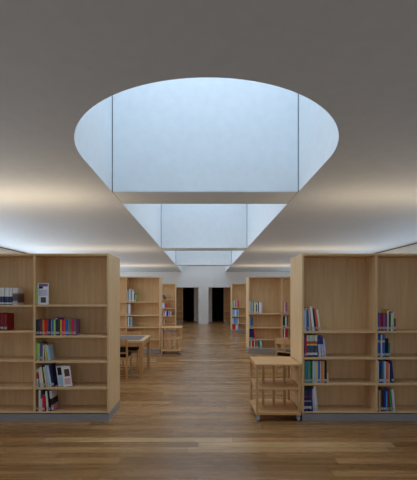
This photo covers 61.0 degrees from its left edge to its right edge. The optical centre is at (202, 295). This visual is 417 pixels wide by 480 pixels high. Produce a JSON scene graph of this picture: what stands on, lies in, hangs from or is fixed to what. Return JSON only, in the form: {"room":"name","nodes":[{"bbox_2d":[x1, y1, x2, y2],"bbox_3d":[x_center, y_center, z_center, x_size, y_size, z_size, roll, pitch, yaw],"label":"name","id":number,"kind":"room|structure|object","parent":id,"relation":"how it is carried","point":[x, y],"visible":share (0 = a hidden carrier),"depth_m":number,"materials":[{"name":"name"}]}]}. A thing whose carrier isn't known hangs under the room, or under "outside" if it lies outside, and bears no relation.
{"room":"library","nodes":[
{"label":"library","id":0,"kind":"room"},
{"bbox_2d":[0,248,24,253],"bbox_3d":[-5.830,0.055,8.750,0.300,3.090,23.500,0,0,0],"label":"wall","id":1,"kind":"structure","parent":0,"point":[2,250],"depth_m":10.29,"materials":[{"name":"white paint"}]},
{"bbox_2d":[194,287,211,321],"bbox_3d":[0.000,0.350,21.275,6.000,2.500,1.750,0,0,0],"label":"wall","id":2,"kind":"structure","parent":0,"point":[195,288],"depth_m":22.00,"materials":[{"name":"white paint"}]},
{"bbox_2d":[183,287,223,317],"bbox_3d":[0.000,0.300,24.125,6.200,2.600,3.950,0,0,0],"label":"wall","id":3,"kind":"structure","parent":0,"point":[188,292],"depth_m":26.00,"materials":[{"name":"black"}]},
{"bbox_2d":[176,251,230,264],"bbox_3d":[0.030,-2.485,15.800,2.426,2.230,0.600,0,0,0],"label":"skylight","id":4,"kind":"structure","parent":0,"point":[182,257],"depth_m":15.50,"materials":[{"name":"white paint"}]},
{"bbox_2d":[161,204,246,247],"bbox_3d":[0.030,-2.485,10.360,2.426,2.230,0.600,0,0,0],"label":"skylight","id":5,"kind":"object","parent":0,"point":[182,225],"depth_m":10.06,"materials":[{"name":"white paint"}]},
{"bbox_2d":[120,266,289,323],"bbox_3d":[-0.075,-1.000,20.300,11.210,5.200,0.200,0,0,0],"label":"wall","id":6,"kind":"structure","parent":0,"point":[202,277],"depth_m":20.20,"materials":[{"name":"white paint"}]},
{"bbox_2d":[113,77,297,191],"bbox_3d":[0.030,-2.485,4.940,2.426,2.230,0.600,0,0,0],"label":"skylight","id":7,"kind":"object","parent":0,"point":[207,134],"depth_m":4.64,"materials":[{"name":"white paint"}]},
{"bbox_2d":[74,77,338,271],"bbox_3d":[0.030,-2.485,11.160,2.650,2.230,18.080,0,0,0],"label":"wall","id":8,"kind":"structure","parent":0,"point":[318,130],"depth_m":4.21,"materials":[{"name":"white paint"}]},
{"bbox_2d":[112,95,121,202],"bbox_3d":[-1.189,-2.485,4.940,0.012,2.230,0.588,0,0,0],"label":"trim","id":9,"kind":"structure","parent":8,"relation":"attached to","point":[112,95],"depth_m":4.65,"materials":[{"name":"white paint"}]},
{"bbox_2d":[162,248,245,250],"bbox_3d":[0.030,-1.366,10.360,2.426,0.008,0.592,0,0,0],"label":"beam","id":10,"kind":"structure","parent":8,"relation":"attached to","point":[164,249],"depth_m":10.37,"materials":[{"name":"paint"}]},
{"bbox_2d":[177,265,230,265],"bbox_3d":[0.030,-1.366,15.800,2.426,0.008,0.592,0,0,0],"label":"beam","id":11,"kind":"structure","parent":8,"relation":"attached to","point":[177,265],"depth_m":15.81,"materials":[{"name":"paint"}]},
{"bbox_2d":[113,192,296,203],"bbox_3d":[0.030,-1.366,4.940,2.426,0.008,0.592,0,0,0],"label":"beam","id":12,"kind":"structure","parent":8,"relation":"attached to","point":[124,197],"depth_m":4.89,"materials":[{"name":"paint"}]},
{"bbox_2d":[288,94,298,202],"bbox_3d":[1.249,-2.485,4.940,0.012,2.230,0.588,0,0,0],"label":"trim","id":13,"kind":"structure","parent":8,"relation":"attached to","point":[298,94],"depth_m":4.65,"materials":[{"name":"white paint"}]},
{"bbox_2d":[0,0,416,271],"bbox_3d":[-0.075,-1.430,8.600,11.210,0.120,23.200,0,0,0],"label":"ceiling","id":14,"kind":"structure","parent":0,"point":[355,59],"depth_m":2.36,"materials":[{"name":"paint"}]},
{"bbox_2d":[0,318,416,479],"bbox_3d":[-0.075,1.650,11.850,11.810,0.100,30.300,0,0,0],"label":"floor","id":15,"kind":"structure","parent":0,"point":[190,415],"depth_m":3.97,"materials":[{"name":"brown wood"}]},
{"bbox_2d":[0,254,119,420],"bbox_3d":[-3.106,0.517,4.830,3.806,2.166,0.600,0,0,0],"label":"bookcase","id":16,"kind":"object","parent":15,"relation":"on","point":[84,287],"visible":0.7,"depth_m":4.82,"materials":[{"name":"brown wood"}]},
{"bbox_2d":[0,288,1,304],"bbox_3d":[-2.606,0.003,4.646,0.032,0.219,0.178,0,0,0],"label":"book","id":17,"kind":"object","parent":16,"relation":"on","point":[0,288],"visible":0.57,"depth_m":4.56,"materials":[{"name":"paper"}]},
{"bbox_2d":[1,313,3,330],"bbox_3d":[-2.586,0.336,4.646,0.026,0.219,0.183,0,0,0],"label":"book","id":18,"kind":"object","parent":16,"relation":"on","point":[2,313],"visible":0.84,"depth_m":4.55,"materials":[{"name":"paper"}]},
{"bbox_2d":[2,288,4,304],"bbox_3d":[-2.572,0.003,4.633,0.032,0.219,0.162,0,0,0],"label":"book","id":19,"kind":"object","parent":16,"relation":"on","point":[3,289],"visible":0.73,"depth_m":4.55,"materials":[{"name":"paper"}]},
{"bbox_2d":[3,313,5,330],"bbox_3d":[-2.558,0.336,4.638,0.024,0.219,0.170,0,0,0],"label":"book","id":20,"kind":"object","parent":16,"relation":"on","point":[4,313],"visible":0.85,"depth_m":4.55,"materials":[{"name":"paper"}]},
{"bbox_2d":[5,288,6,304],"bbox_3d":[-2.537,0.003,4.639,0.032,0.219,0.164,0,0,0],"label":"book","id":21,"kind":"object","parent":16,"relation":"on","point":[5,288],"visible":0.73,"depth_m":4.56,"materials":[{"name":"paper"}]},
{"bbox_2d":[7,288,9,304],"bbox_3d":[-2.503,0.003,4.639,0.032,0.219,0.182,0,0,0],"label":"book","id":22,"kind":"object","parent":16,"relation":"on","point":[8,289],"visible":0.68,"depth_m":4.55,"materials":[{"name":"paper"}]},
{"bbox_2d":[5,313,13,330],"bbox_3d":[-2.531,0.336,4.634,0.024,0.219,0.174,0,0,0],"label":"book","id":23,"kind":"object","parent":16,"relation":"on","point":[9,317],"visible":1,"depth_m":4.61,"materials":[{"name":"paper"}]},
{"bbox_2d":[10,288,12,304],"bbox_3d":[-2.469,0.003,4.629,0.032,0.219,0.159,0,0,0],"label":"book","id":24,"kind":"object","parent":16,"relation":"on","point":[11,289],"visible":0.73,"depth_m":4.55,"materials":[{"name":"paper"}]},
{"bbox_2d":[13,288,23,304],"bbox_3d":[-2.417,0.003,4.632,0.068,0.219,0.161,0,0,0],"label":"book","id":25,"kind":"object","parent":16,"relation":"on","point":[18,293],"visible":1,"depth_m":4.57,"materials":[{"name":"paper"}]},
{"bbox_2d":[36,284,37,303],"bbox_3d":[-2.142,-0.023,4.631,0.011,0.264,0.161,0,0,0],"label":"book","id":26,"kind":"object","parent":16,"relation":"on","point":[36,284],"visible":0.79,"depth_m":4.56,"materials":[{"name":"paper"}]},
{"bbox_2d":[36,319,39,334],"bbox_3d":[-2.125,0.406,4.634,0.044,0.204,0.174,0,0,0],"label":"book","id":27,"kind":"object","parent":16,"relation":"on","point":[37,320],"visible":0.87,"depth_m":4.55,"materials":[{"name":"paper"}]},
{"bbox_2d":[36,368,39,386],"bbox_3d":[-2.136,1.054,4.632,0.023,0.232,0.155,0,0,0],"label":"book","id":28,"kind":"object","parent":16,"relation":"on","point":[37,371],"visible":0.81,"depth_m":4.56,"materials":[{"name":"paper"}]},
{"bbox_2d":[37,391,38,410],"bbox_3d":[-2.125,1.355,4.640,0.015,0.258,0.177,0,0,0],"label":"book","id":29,"kind":"object","parent":16,"relation":"on","point":[37,391],"visible":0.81,"depth_m":4.55,"materials":[{"name":"paper"}]},
{"bbox_2d":[36,341,41,360],"bbox_3d":[-2.136,0.715,4.643,0.021,0.232,0.178,0,0,0],"label":"book","id":30,"kind":"object","parent":16,"relation":"on","point":[40,341],"visible":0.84,"depth_m":4.56,"materials":[{"name":"paper"}]},
{"bbox_2d":[38,343,39,360],"bbox_3d":[-2.115,0.722,4.634,0.020,0.219,0.161,0,0,0],"label":"book","id":31,"kind":"object","parent":16,"relation":"on","point":[38,343],"visible":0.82,"depth_m":4.56,"materials":[{"name":"paper"}]},
{"bbox_2d":[38,367,41,386],"bbox_3d":[-2.100,1.048,4.641,0.046,0.246,0.177,0,0,0],"label":"book","id":32,"kind":"object","parent":16,"relation":"on","point":[39,367],"visible":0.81,"depth_m":4.55,"materials":[{"name":"paper"}]},
{"bbox_2d":[39,389,41,410],"bbox_3d":[-2.104,1.348,4.637,0.026,0.273,0.166,0,0,0],"label":"book","id":33,"kind":"object","parent":16,"relation":"on","point":[40,389],"visible":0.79,"depth_m":4.56,"materials":[{"name":"paper"}]},
{"bbox_2d":[40,366,43,386],"bbox_3d":[-2.075,1.041,4.640,0.055,0.259,0.180,0,0,0],"label":"book","id":34,"kind":"object","parent":16,"relation":"on","point":[41,373],"visible":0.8,"depth_m":4.55,"materials":[{"name":"paper"}]},
{"bbox_2d":[38,283,48,303],"bbox_3d":[-2.060,-0.029,4.564,0.145,0.275,0.015,0,0,6],"label":"book","id":35,"kind":"object","parent":16,"relation":"on","point":[43,288],"visible":1,"depth_m":4.56,"materials":[{"name":"paper"}]},
{"bbox_2d":[41,389,46,410],"bbox_3d":[-2.079,1.348,4.629,0.023,0.273,0.155,0,0,0],"label":"book","id":36,"kind":"object","parent":16,"relation":"on","point":[42,390],"visible":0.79,"depth_m":4.55,"materials":[{"name":"paper"}]},
{"bbox_2d":[42,394,46,411],"bbox_3d":[-2.051,1.381,4.627,0.033,0.206,0.159,0,0,0],"label":"book","id":37,"kind":"object","parent":16,"relation":"on","point":[44,395],"visible":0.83,"depth_m":4.55,"materials":[{"name":"paper"}]},
{"bbox_2d":[41,342,48,360],"bbox_3d":[-2.075,0.722,4.637,0.028,0.219,0.176,0,0,0],"label":"book","id":38,"kind":"object","parent":16,"relation":"on","point":[42,344],"visible":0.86,"depth_m":4.55,"materials":[{"name":"paper"}]},
{"bbox_2d":[43,366,47,386],"bbox_3d":[-2.032,1.041,4.637,0.065,0.258,0.171,0,0,0],"label":"book","id":39,"kind":"object","parent":16,"relation":"on","point":[44,371],"visible":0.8,"depth_m":4.55,"materials":[{"name":"paper"}]},
{"bbox_2d":[45,389,49,410],"bbox_3d":[-2.010,1.355,4.633,0.046,0.259,0.156,0,0,0],"label":"book","id":40,"kind":"object","parent":16,"relation":"on","point":[46,394],"visible":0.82,"depth_m":4.56,"materials":[{"name":"paper"}]},
{"bbox_2d":[44,343,50,359],"bbox_3d":[-2.027,0.728,4.638,0.039,0.207,0.166,0,0,0],"label":"book","id":41,"kind":"object","parent":16,"relation":"on","point":[46,358],"visible":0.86,"depth_m":4.56,"materials":[{"name":"paper"}]},
{"bbox_2d":[45,363,51,386],"bbox_3d":[-2.006,1.028,4.647,0.072,0.284,0.179,0,0,0],"label":"book","id":42,"kind":"object","parent":16,"relation":"on","point":[46,370],"visible":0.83,"depth_m":4.56,"materials":[{"name":"paper"}]},
{"bbox_2d":[47,389,50,410],"bbox_3d":[-1.981,1.355,4.628,0.046,0.258,0.157,0,0,0],"label":"book","id":43,"kind":"object","parent":16,"relation":"on","point":[50,389],"visible":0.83,"depth_m":4.55,"materials":[{"name":"paper"}]},
{"bbox_2d":[48,319,50,334],"bbox_3d":[-1.978,0.406,4.628,0.034,0.204,0.158,0,0,0],"label":"book","id":44,"kind":"object","parent":16,"relation":"on","point":[49,320],"visible":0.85,"depth_m":4.55,"materials":[{"name":"paper"}]},
{"bbox_2d":[47,364,51,386],"bbox_3d":[-1.979,1.032,4.638,0.066,0.277,0.168,0,0,0],"label":"book","id":45,"kind":"object","parent":16,"relation":"on","point":[49,364],"visible":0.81,"depth_m":4.55,"materials":[{"name":"paper"}]},
{"bbox_2d":[46,344,54,360],"bbox_3d":[-1.997,0.734,4.631,0.052,0.195,0.159,0,0,0],"label":"book","id":46,"kind":"object","parent":16,"relation":"on","point":[50,351],"visible":1,"depth_m":4.60,"materials":[{"name":"paper"}]},
{"bbox_2d":[49,363,57,386],"bbox_3d":[-1.953,1.028,4.632,0.072,0.284,0.156,0,0,0],"label":"book","id":47,"kind":"object","parent":16,"relation":"on","point":[52,367],"visible":0.93,"depth_m":4.60,"materials":[{"name":"paper"}]},
{"bbox_2d":[49,389,58,410],"bbox_3d":[-1.952,1.351,4.639,0.065,0.266,0.166,0,0,0],"label":"book","id":48,"kind":"object","parent":16,"relation":"on","point":[53,394],"visible":0.94,"depth_m":4.60,"materials":[{"name":"paper"}]},
{"bbox_2d":[56,365,65,385],"bbox_3d":[-1.827,1.032,4.593,0.156,0.275,0.015,0,0,-8],"label":"book","id":49,"kind":"object","parent":16,"relation":"on","point":[58,368],"visible":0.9,"depth_m":4.58,"materials":[{"name":"paper"}]},
{"bbox_2d":[57,367,61,374],"bbox_3d":[-1.836,0.972,4.585,0.094,0.097,0.001,-7,1,-8],"label":"photo","id":50,"kind":"object","parent":49,"relation":"on","point":[59,371],"depth_m":4.58},
{"bbox_2d":[61,366,72,386],"bbox_3d":[-1.754,1.034,4.560,0.154,0.273,0.015,0,0,7],"label":"book","id":51,"kind":"object","parent":16,"relation":"on","point":[66,372],"visible":1,"depth_m":4.55,"materials":[{"name":"paper"}]},
{"bbox_2d":[64,369,69,376],"bbox_3d":[-1.751,0.986,4.553,0.069,0.093,0.001,-9,-1,7],"label":"photo","id":52,"kind":"object","parent":51,"relation":"on","point":[66,371],"depth_m":4.55},
{"bbox_2d":[74,319,79,334],"bbox_3d":[-1.650,0.406,4.633,0.021,0.204,0.167,0,0,0],"label":"book","id":53,"kind":"object","parent":16,"relation":"on","point":[76,321],"visible":1,"depth_m":4.61,"materials":[{"name":"paper"}]},
{"bbox_2d":[120,339,131,380],"bbox_3d":[-1.645,1.208,6.915,0.432,0.785,0.475,0,0,0],"label":"chair","id":54,"kind":"object","parent":15,"relation":"on","point":[124,352],"visible":0.43,"depth_m":6.71,"materials":[{"name":"brown wood"}]},
{"bbox_2d":[120,332,141,369],"bbox_3d":[-1.615,1.208,7.854,0.432,0.785,0.475,0,0,0],"label":"chair","id":55,"kind":"object","parent":15,"relation":"on","point":[132,349],"visible":0.27,"depth_m":7.73,"materials":[{"name":"brown wood"}]},
{"bbox_2d":[120,335,149,377],"bbox_3d":[-2.085,1.236,7.380,1.830,0.728,1.000,0,0,0],"label":"table","id":56,"kind":"object","parent":15,"relation":"on","point":[139,341],"visible":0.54,"depth_m":6.96,"materials":[{"name":"brown wood"}]},
{"bbox_2d":[120,276,162,352],"bbox_3d":[-3.115,0.517,10.300,3.806,2.166,0.600,0,0,0],"label":"bookcase","id":57,"kind":"object","parent":15,"relation":"on","point":[147,312],"visible":0.26,"depth_m":10.29,"materials":[{"name":"brown wood"}]},
{"bbox_2d":[163,283,175,331],"bbox_3d":[-3.127,0.517,16.000,3.806,2.166,0.600,0,0,0],"label":"bookcase","id":58,"kind":"object","parent":15,"relation":"on","point":[169,290],"visible":0.2,"depth_m":15.99,"materials":[{"name":"brown wood"}]},
{"bbox_2d":[161,326,182,353],"bbox_3d":[-0.877,1.235,10.020,0.575,0.730,0.602,0,0,0],"label":"trolley","id":59,"kind":"object","parent":15,"relation":"on","point":[163,338],"visible":1,"depth_m":10.01,"materials":[{"name":"brown wood"}]},
{"bbox_2d":[162,337,179,339],"bbox_3d":[-0.877,1.190,10.020,0.515,0.020,0.576,0,0,0],"label":"shelf","id":60,"kind":"object","parent":59,"relation":"attached to","point":[163,338],"depth_m":9.83,"materials":[{"name":"brown wood"}]},
{"bbox_2d":[176,287,182,322],"bbox_3d":[-1.685,0.528,21.050,0.971,2.144,0.300,0,0,0],"label":"bookcase","id":61,"kind":"object","parent":15,"relation":"on","point":[179,290],"visible":0.42,"depth_m":21.19,"materials":[{"name":"brown wood"}]},
{"bbox_2d":[224,287,230,322],"bbox_3d":[1.726,0.528,21.050,0.971,2.144,0.300,0,0,0],"label":"door","id":62,"kind":"structure","parent":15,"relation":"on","point":[227,290],"depth_m":21.19,"materials":[{"name":"brown wood"}]},
{"bbox_2d":[231,283,245,331],"bbox_3d":[3.173,0.517,16.000,3.806,2.166,0.600,0,0,0],"label":"bookcase","id":63,"kind":"object","parent":15,"relation":"on","point":[238,290],"visible":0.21,"depth_m":15.99,"materials":[{"name":"brown wood"}]},
{"bbox_2d":[246,276,289,352],"bbox_3d":[3.188,0.517,10.300,3.806,2.166,0.600,0,0,0],"label":"bookcase","id":64,"kind":"object","parent":15,"relation":"on","point":[271,291],"visible":0.3,"depth_m":10.29,"materials":[{"name":"brown wood"}]},
{"bbox_2d":[250,356,300,420],"bbox_3d":[0.960,1.235,4.800,0.575,0.730,0.602,0,0,0],"label":"trolley","id":65,"kind":"object","parent":15,"relation":"on","point":[263,406],"visible":1,"depth_m":4.75,"materials":[{"name":"brown wood"}]},
{"bbox_2d":[252,378,297,389],"bbox_3d":[0.960,1.190,4.800,0.515,0.020,0.576,0,0,0],"label":"shelf","id":66,"kind":"object","parent":65,"relation":"attached to","point":[268,384],"depth_m":4.72,"materials":[{"name":"brown wood"}]},
{"bbox_2d":[275,337,289,377],"bbox_3d":[1.715,1.208,6.992,0.432,0.785,0.475,0,0,40],"label":"chair","id":67,"kind":"object","parent":15,"relation":"on","point":[285,341],"visible":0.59,"depth_m":6.92,"materials":[{"name":"brown wood"}]},
{"bbox_2d":[290,254,416,420],"bbox_3d":[3.170,0.517,4.830,3.806,2.166,0.600,0,0,0],"label":"bookcase","id":68,"kind":"object","parent":15,"relation":"on","point":[347,291],"visible":0.97,"depth_m":4.82,"materials":[{"name":"brown wood"}]},
{"bbox_2d":[304,385,305,410],"bbox_3d":[1.311,1.322,4.643,0.033,0.325,0.182,0,0,0],"label":"book","id":69,"kind":"object","parent":68,"relation":"on","point":[304,385],"visible":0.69,"depth_m":4.55,"materials":[{"name":"paper"}]},
{"bbox_2d":[304,360,306,382],"bbox_3d":[1.323,0.977,4.633,0.020,0.283,0.170,0,0,0],"label":"book","id":70,"kind":"object","parent":68,"relation":"on","point":[304,360],"visible":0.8,"depth_m":4.55,"materials":[{"name":"paper"}]},
{"bbox_2d":[304,336,306,356],"bbox_3d":[1.324,0.657,4.634,0.021,0.258,0.172,0,0,0],"label":"book","id":71,"kind":"object","parent":68,"relation":"on","point":[304,336],"visible":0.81,"depth_m":4.55,"materials":[{"name":"paper"}]},
{"bbox_2d":[304,334,308,356],"bbox_3d":[1.351,0.644,4.631,0.033,0.283,0.161,0,0,0],"label":"book","id":72,"kind":"object","parent":68,"relation":"on","point":[305,335],"visible":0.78,"depth_m":4.55,"materials":[{"name":"paper"}]},
{"bbox_2d":[305,385,308,410],"bbox_3d":[1.347,1.322,4.649,0.033,0.325,0.182,0,0,0],"label":"book","id":73,"kind":"object","parent":68,"relation":"on","point":[307,386],"visible":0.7,"depth_m":4.56,"materials":[{"name":"paper"}]},
{"bbox_2d":[306,310,308,330],"bbox_3d":[1.349,0.315,4.634,0.029,0.265,0.165,0,0,0],"label":"book","id":74,"kind":"object","parent":68,"relation":"on","point":[307,317],"visible":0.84,"depth_m":4.55,"materials":[{"name":"paper"}]},
{"bbox_2d":[306,359,309,382],"bbox_3d":[1.365,0.977,4.643,0.020,0.283,0.170,0,0,0],"label":"book","id":75,"kind":"object","parent":68,"relation":"on","point":[306,359],"visible":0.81,"depth_m":4.56,"materials":[{"name":"paper"}]},
{"bbox_2d":[308,310,310,330],"bbox_3d":[1.373,0.312,4.632,0.035,0.271,0.157,0,0,0],"label":"book","id":76,"kind":"object","parent":68,"relation":"on","point":[308,310],"visible":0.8,"depth_m":4.55,"materials":[{"name":"paper"}]},
{"bbox_2d":[308,385,311,410],"bbox_3d":[1.383,1.322,4.642,0.033,0.325,0.182,0,0,0],"label":"book","id":77,"kind":"object","parent":68,"relation":"on","point":[310,386],"visible":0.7,"depth_m":4.55,"materials":[{"name":"paper"}]},
{"bbox_2d":[308,334,311,356],"bbox_3d":[1.387,0.644,4.630,0.033,0.283,0.164,0,0,0],"label":"book","id":78,"kind":"object","parent":68,"relation":"on","point":[310,336],"visible":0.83,"depth_m":4.55,"materials":[{"name":"paper"}]},
{"bbox_2d":[307,306,314,330],"bbox_3d":[1.406,0.292,4.625,0.060,0.310,0.156,0,0,0],"label":"book","id":79,"kind":"object","parent":68,"relation":"on","point":[309,307],"visible":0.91,"depth_m":4.55,"materials":[{"name":"paper"}]},
{"bbox_2d":[310,359,313,382],"bbox_3d":[1.419,0.977,4.635,0.019,0.283,0.158,0,0,0],"label":"book","id":80,"kind":"object","parent":68,"relation":"on","point":[310,359],"visible":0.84,"depth_m":4.56,"materials":[{"name":"paper"}]},
{"bbox_2d":[310,334,314,356],"bbox_3d":[1.422,0.644,4.648,0.033,0.283,0.179,0,0,0],"label":"book","id":81,"kind":"object","parent":68,"relation":"on","point":[313,336],"visible":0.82,"depth_m":4.56,"materials":[{"name":"paper"}]},
{"bbox_2d":[312,388,314,410],"bbox_3d":[1.420,1.342,4.629,0.034,0.284,0.160,0,0,0],"label":"book","id":82,"kind":"object","parent":68,"relation":"on","point":[313,408],"visible":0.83,"depth_m":4.55,"materials":[{"name":"paper"}]},
{"bbox_2d":[311,385,315,410],"bbox_3d":[1.440,1.323,4.629,0.039,0.322,0.158,0,0,0],"label":"book","id":83,"kind":"object","parent":68,"relation":"on","point":[313,386],"visible":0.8,"depth_m":4.55,"materials":[{"name":"paper"}]},
{"bbox_2d":[313,334,316,356],"bbox_3d":[1.458,0.644,4.636,0.033,0.283,0.167,0,0,0],"label":"book","id":84,"kind":"object","parent":68,"relation":"on","point":[313,334],"visible":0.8,"depth_m":4.55,"materials":[{"name":"paper"}]},
{"bbox_2d":[313,359,316,382],"bbox_3d":[1.457,0.977,4.631,0.015,0.283,0.162,0,0,0],"label":"book","id":85,"kind":"object","parent":68,"relation":"on","point":[313,359],"visible":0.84,"depth_m":4.56,"materials":[{"name":"paper"}]},
{"bbox_2d":[312,308,318,330],"bbox_3d":[1.460,0.305,4.625,0.058,0.284,0.154,0,0,0],"label":"book","id":86,"kind":"object","parent":68,"relation":"on","point":[313,309],"visible":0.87,"depth_m":4.55,"materials":[{"name":"paper"}]},
{"bbox_2d":[314,385,317,410],"bbox_3d":[1.460,1.323,4.644,0.044,0.322,0.171,0,0,0],"label":"book","id":87,"kind":"object","parent":68,"relation":"on","point":[314,385],"visible":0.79,"depth_m":4.56,"materials":[{"name":"paper"}]},
{"bbox_2d":[316,359,319,382],"bbox_3d":[1.496,0.977,4.645,0.023,0.283,0.180,0,0,0],"label":"book","id":88,"kind":"object","parent":68,"relation":"on","point":[316,359],"visible":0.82,"depth_m":4.56,"materials":[{"name":"paper"}]},
{"bbox_2d":[316,310,320,330],"bbox_3d":[1.487,0.312,4.629,0.060,0.271,0.157,0,0,0],"label":"book","id":89,"kind":"object","parent":68,"relation":"on","point":[319,328],"visible":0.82,"depth_m":4.55,"materials":[{"name":"paper"}]},
{"bbox_2d":[317,336,320,356],"bbox_3d":[1.501,0.653,4.625,0.045,0.265,0.157,0,0,0],"label":"book","id":90,"kind":"object","parent":68,"relation":"on","point":[318,337],"visible":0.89,"depth_m":4.55,"materials":[{"name":"paper"}]},
{"bbox_2d":[318,335,323,356],"bbox_3d":[1.536,0.653,4.631,0.050,0.266,0.164,0,0,0],"label":"book","id":91,"kind":"object","parent":68,"relation":"on","point":[321,337],"visible":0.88,"depth_m":4.55,"materials":[{"name":"paper"}]},
{"bbox_2d":[319,359,322,382],"bbox_3d":[1.531,0.977,4.633,0.020,0.283,0.160,0,0,0],"label":"book","id":92,"kind":"object","parent":68,"relation":"on","point":[319,359],"visible":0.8,"depth_m":4.55,"materials":[{"name":"paper"}]},
{"bbox_2d":[322,359,326,382],"bbox_3d":[1.577,0.977,4.627,0.030,0.283,0.155,0,0,0],"label":"book","id":93,"kind":"object","parent":68,"relation":"on","point":[325,361],"visible":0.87,"depth_m":4.55,"materials":[{"name":"paper"}]},
{"bbox_2d":[378,389,380,411],"bbox_3d":[2.271,1.349,4.631,0.025,0.270,0.170,0,0,0],"label":"book","id":94,"kind":"object","parent":68,"relation":"on","point":[379,391],"visible":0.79,"depth_m":4.55,"materials":[{"name":"paper"}]},
{"bbox_2d":[378,360,381,382],"bbox_3d":[2.281,0.980,4.630,0.036,0.277,0.162,0,0,0],"label":"book","id":95,"kind":"object","parent":68,"relation":"on","point":[380,362],"visible":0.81,"depth_m":4.55,"materials":[{"name":"paper"}]},
{"bbox_2d":[379,334,380,356],"bbox_3d":[2.278,0.641,4.635,0.022,0.290,0.164,0,0,0],"label":"book","id":96,"kind":"object","parent":68,"relation":"on","point":[379,334],"visible":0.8,"depth_m":4.55,"materials":[{"name":"paper"}]},
{"bbox_2d":[379,313,380,330],"bbox_3d":[2.281,0.335,4.633,0.016,0.225,0.155,0,0,0],"label":"book","id":97,"kind":"object","parent":68,"relation":"on","point":[379,313],"visible":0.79,"depth_m":4.56,"materials":[{"name":"paper"}]},
{"bbox_2d":[378,359,383,382],"bbox_3d":[2.313,0.980,4.634,0.028,0.277,0.161,0,0,0],"label":"book","id":98,"kind":"object","parent":68,"relation":"on","point":[378,359],"visible":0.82,"depth_m":4.55,"materials":[{"name":"paper"}]},
{"bbox_2d":[378,333,384,356],"bbox_3d":[2.324,0.641,4.645,0.038,0.290,0.183,0,0,0],"label":"book","id":99,"kind":"object","parent":68,"relation":"on","point":[383,335],"visible":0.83,"depth_m":4.55,"materials":[{"name":"paper"}]},
{"bbox_2d":[380,387,385,410],"bbox_3d":[2.338,1.342,4.631,0.033,0.283,0.159,0,0,0],"label":"book","id":100,"kind":"object","parent":68,"relation":"on","point":[384,390],"visible":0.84,"depth_m":4.55,"materials":[{"name":"paper"}]},
{"bbox_2d":[383,313,384,330],"bbox_3d":[2.331,0.335,4.636,0.015,0.225,0.158,0,0,0],"label":"book","id":101,"kind":"object","parent":68,"relation":"on","point":[383,313],"visible":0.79,"depth_m":4.56,"materials":[{"name":"paper"}]},
{"bbox_2d":[383,387,388,410],"bbox_3d":[2.387,1.349,4.634,0.025,0.270,0.164,0,0,0],"label":"book","id":102,"kind":"object","parent":68,"relation":"on","point":[387,390],"visible":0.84,"depth_m":4.56,"materials":[{"name":"paper"}]},
{"bbox_2d":[384,360,388,382],"bbox_3d":[2.375,0.983,4.634,0.033,0.270,0.165,0,0,0],"label":"book","id":103,"kind":"object","parent":68,"relation":"on","point":[387,362],"visible":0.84,"depth_m":4.55,"materials":[{"name":"paper"}]},
{"bbox_2d":[385,338,388,356],"bbox_3d":[2.369,0.667,4.642,0.046,0.238,0.170,0,0,0],"label":"book","id":104,"kind":"object","parent":68,"relation":"on","point":[386,339],"visible":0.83,"depth_m":4.56,"materials":[{"name":"paper"}]},
{"bbox_2d":[384,387,391,410],"bbox_3d":[2.417,1.352,4.641,0.032,0.265,0.171,0,0,0],"label":"book","id":105,"kind":"object","parent":68,"relation":"on","point":[390,402],"visible":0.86,"depth_m":4.56,"materials":[{"name":"paper"}]},
{"bbox_2d":[387,311,388,330],"bbox_3d":[2.384,0.318,4.640,0.023,0.258,0.166,0,0,0],"label":"book","id":106,"kind":"object","parent":68,"relation":"on","point":[387,311],"visible":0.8,"depth_m":4.56,"materials":[{"name":"paper"}]},
{"bbox_2d":[384,359,393,382],"bbox_3d":[2.436,0.976,4.640,0.055,0.285,0.167,0,0,0],"label":"book","id":107,"kind":"object","parent":68,"relation":"on","point":[388,360],"visible":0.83,"depth_m":4.56,"materials":[{"name":"paper"}]},
{"bbox_2d":[385,386,394,410],"bbox_3d":[2.451,1.341,4.631,0.055,0.285,0.157,0,0,0],"label":"book","id":108,"kind":"object","parent":68,"relation":"on","point":[387,387],"visible":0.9,"depth_m":4.55,"materials":[{"name":"paper"}]},
{"bbox_2d":[389,314,390,330],"bbox_3d":[2.405,0.338,4.636,0.019,0.219,0.175,0,0,0],"label":"book","id":109,"kind":"object","parent":68,"relation":"on","point":[389,314],"visible":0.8,"depth_m":4.55,"materials":[{"name":"paper"}]},
{"bbox_2d":[389,313,392,330],"bbox_3d":[2.428,0.335,4.627,0.025,0.225,0.158,0,0,0],"label":"book","id":110,"kind":"object","parent":68,"relation":"on","point":[389,313],"visible":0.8,"depth_m":4.55,"materials":[{"name":"paper"}]},
{"bbox_3d":[2.248,0.335,4.642,0.017,0.225,0.178,0,0,0],"label":"book","id":111,"kind":"object","parent":68,"relation":"on","visible":0},
{"bbox_2d":[378,309,386,312],"bbox_3d":[2.310,0.196,4.623,0.130,0.050,0.104,0,0,0],"label":"book","id":112,"kind":"object","parent":111,"relation":"on","point":[379,310],"visible":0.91,"depth_m":4.57,"materials":[{"name":"paper"}]},
{"bbox_2d":[376,244,416,253],"bbox_3d":[5.680,0.055,8.750,0.300,3.090,23.500,0,0,0],"label":"wall","id":113,"kind":"structure","parent":0,"point":[411,249],"depth_m":9.71,"materials":[{"name":"white paint"}]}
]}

